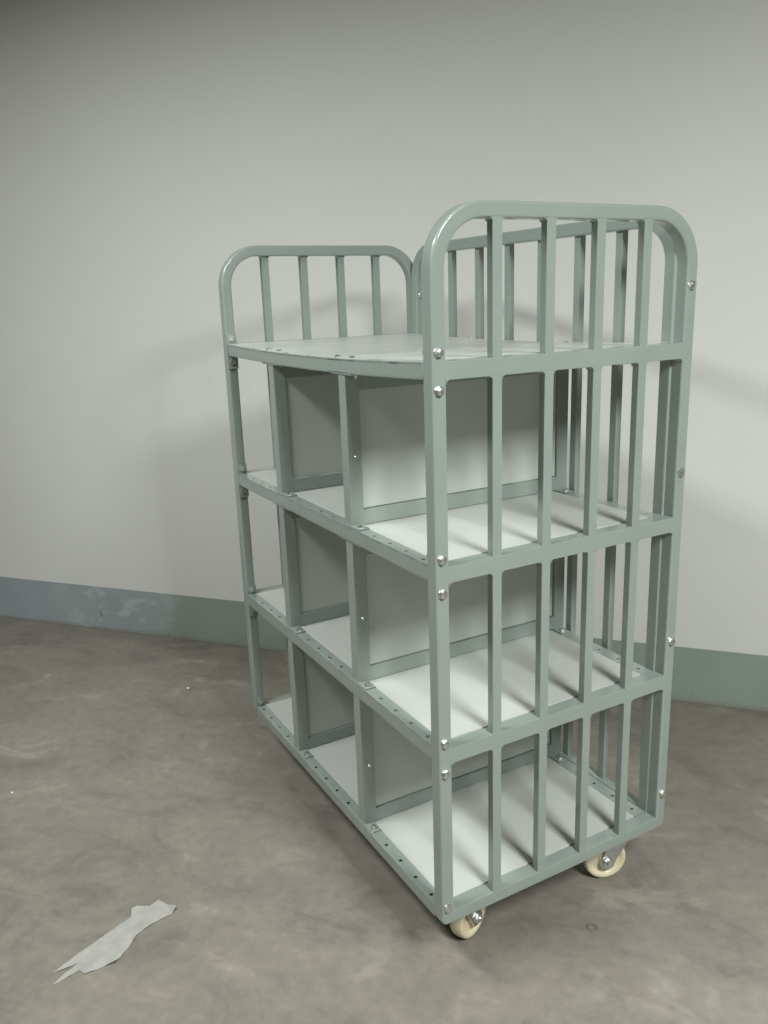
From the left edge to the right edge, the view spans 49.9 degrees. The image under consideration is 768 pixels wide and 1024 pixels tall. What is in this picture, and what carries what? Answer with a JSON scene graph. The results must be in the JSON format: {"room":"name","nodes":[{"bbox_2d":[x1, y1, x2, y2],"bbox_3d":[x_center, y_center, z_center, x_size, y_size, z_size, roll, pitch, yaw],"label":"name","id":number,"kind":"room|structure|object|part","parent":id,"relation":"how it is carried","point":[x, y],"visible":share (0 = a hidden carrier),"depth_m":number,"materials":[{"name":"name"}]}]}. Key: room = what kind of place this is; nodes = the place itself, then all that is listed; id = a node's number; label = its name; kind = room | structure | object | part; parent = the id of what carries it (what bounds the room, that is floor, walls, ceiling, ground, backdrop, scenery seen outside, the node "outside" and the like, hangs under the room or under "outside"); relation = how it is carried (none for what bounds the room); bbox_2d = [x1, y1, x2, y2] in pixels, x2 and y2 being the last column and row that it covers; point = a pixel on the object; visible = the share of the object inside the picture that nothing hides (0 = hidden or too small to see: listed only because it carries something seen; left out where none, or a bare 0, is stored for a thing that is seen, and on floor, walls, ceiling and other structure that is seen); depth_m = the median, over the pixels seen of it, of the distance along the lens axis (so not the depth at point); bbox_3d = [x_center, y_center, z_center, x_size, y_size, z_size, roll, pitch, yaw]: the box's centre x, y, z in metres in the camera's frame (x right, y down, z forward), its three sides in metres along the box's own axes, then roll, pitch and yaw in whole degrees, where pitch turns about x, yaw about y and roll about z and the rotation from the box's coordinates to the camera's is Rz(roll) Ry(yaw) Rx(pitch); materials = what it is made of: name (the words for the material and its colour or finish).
{"room":"storage room","nodes":[
{"label":"storage room","id":0,"kind":"room"},
{"bbox_2d":[0,0,767,655],"bbox_3d":[0.903,-0.947,2.367,15.000,3.200,0.123,3,15,20],"label":"wall","id":1,"kind":"structure","parent":0,"point":[145,144],"depth_m":2.69,"materials":[{"name":"white paint"}]},
{"bbox_2d":[0,576,767,711],"bbox_3d":[0.932,0.524,2.687,15.000,0.190,0.003,3,15,20],"label":"baseboard","id":2,"kind":"structure","parent":1,"relation":"attached to","point":[703,676],"depth_m":3.28,"materials":[{"name":"paint"}]},
{"bbox_2d":[0,616,767,1023],"bbox_3d":[-0.594,1.771,-1.359,15.240,0.100,9.240,3,15,20],"label":"floor","id":3,"kind":"structure","parent":0,"point":[132,786],"depth_m":1.91,"materials":[{"name":"concrete"}]},
{"bbox_2d":[52,900,175,984],"bbox_3d":[-0.573,0.912,1.750,0.088,0.009,0.281,7,17,31],"label":"paper scrap","id":4,"kind":"object","parent":3,"relation":"on","point":[110,947],"visible":1,"depth_m":1.75,"materials":[{"name":"white paper"}]},
{"bbox_2d":[218,200,697,938],"bbox_3d":[0.102,0.072,2.023,0.605,1.453,1.052,-10,16,-28],"label":"trolley","id":5,"kind":"object","parent":3,"relation":"on","point":[429,520],"visible":1,"depth_m":1.76,"materials":[{"name":"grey metal"}]},
{"bbox_3d":[-0.011,-0.241,2.110,0.578,0.313,0.106,-10,16,-28],"label":"divider frame","id":6,"kind":"part","parent":5,"relation":"part of","materials":[{"name":"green metal"}]},
{"bbox_3d":[0.002,0.096,2.195,0.578,0.321,0.100,-10,16,-28],"label":"divider frame","id":7,"kind":"part","parent":5,"relation":"part of","materials":[{"name":"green metal"}]},
{"bbox_3d":[-0.009,-0.242,2.108,0.515,0.248,0.012,-10,16,-28],"label":"panel","id":8,"kind":"part","parent":5,"relation":"part of","materials":[{"name":"grey metal"}]},
{"bbox_3d":[-0.147,-0.090,2.430,0.600,1.326,0.042,-10,16,-28],"label":"frame","id":9,"kind":"part","parent":5,"relation":"part of","materials":[{"name":"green metal"}]},
{"bbox_3d":[0.014,0.435,2.282,0.578,0.320,0.100,-10,16,-28],"label":"divider frame","id":10,"kind":"part","parent":5,"relation":"part of","materials":[{"name":"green metal"}]},
{"bbox_3d":[0.004,0.094,2.192,0.515,0.256,0.008,-10,16,-28],"label":"panel","id":11,"kind":"part","parent":5,"relation":"part of","materials":[{"name":"grey metal"}]},
{"bbox_3d":[0.075,-0.369,1.899,0.570,0.037,0.967,-10,16,-28],"label":"shelf","id":12,"kind":"part","parent":5,"relation":"part of","materials":[{"name":"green metal"}]},
{"bbox_3d":[0.016,0.433,2.280,0.515,0.255,0.008,-10,16,-28],"label":"panel","id":13,"kind":"part","parent":5,"relation":"part of","materials":[{"name":"grey metal"}]},
{"bbox_3d":[0.087,-0.034,1.986,0.570,0.030,0.967,-10,16,-28],"label":"shelf","id":14,"kind":"part","parent":5,"relation":"part of","materials":[{"name":"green metal"}]},
{"bbox_3d":[0.099,0.305,2.073,0.570,0.030,0.967,-10,16,-28],"label":"shelf","id":15,"kind":"part","parent":5,"relation":"part of","materials":[{"name":"green metal"}]},
{"bbox_3d":[0.110,0.641,2.160,0.570,0.026,0.967,-10,16,-28],"label":"shelf","id":16,"kind":"part","parent":5,"relation":"part of","materials":[{"name":"green metal"}]},
{"bbox_3d":[0.171,-0.166,1.797,0.578,0.313,0.096,-10,16,-28],"label":"divider frame","id":17,"kind":"part","parent":5,"relation":"part of","materials":[{"name":"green metal"}]},
{"bbox_3d":[0.182,0.170,1.883,0.578,0.321,0.096,-10,16,-28],"label":"divider frame","id":18,"kind":"part","parent":5,"relation":"part of","materials":[{"name":"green metal"}]},
{"bbox_3d":[0.194,0.509,1.971,0.578,0.320,0.096,-10,16,-28],"label":"divider frame","id":19,"kind":"part","parent":5,"relation":"part of","materials":[{"name":"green metal"}]},
{"bbox_3d":[0.174,-0.167,1.793,0.515,0.248,0.008,-10,16,-28],"label":"panel","id":20,"kind":"part","parent":5,"relation":"part of","materials":[{"name":"grey metal"}]},
{"bbox_3d":[0.185,0.168,1.880,0.515,0.256,0.008,-10,16,-28],"label":"panel","id":21,"kind":"part","parent":5,"relation":"part of","materials":[{"name":"grey metal"}]},
{"bbox_3d":[0.197,0.507,1.967,0.515,0.255,0.008,-10,16,-28],"label":"panel","id":22,"kind":"part","parent":5,"relation":"part of","materials":[{"name":"grey metal"}]},
{"bbox_3d":[0.348,-0.032,2.138,0.028,1.326,0.978,-10,16,-28],"label":"frame","id":23,"kind":"part","parent":5,"relation":"part of","materials":[{"name":"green metal"}]},
{"bbox_3d":[0.346,0.112,1.583,0.605,1.326,0.034,-10,16,-28],"label":"frame","id":24,"kind":"part","parent":5,"relation":"part of","materials":[{"name":"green metal"}]},
{"bbox_2d":[586,923,598,931],"bbox_3d":[0.442,0.880,1.749,0.026,0.002,0.026,-10,16,-28],"label":"washer","id":25,"kind":"object","parent":3,"relation":"on","point":[588,925],"visible":1,"depth_m":1.75,"materials":[{"name":"metal"}]}
]}

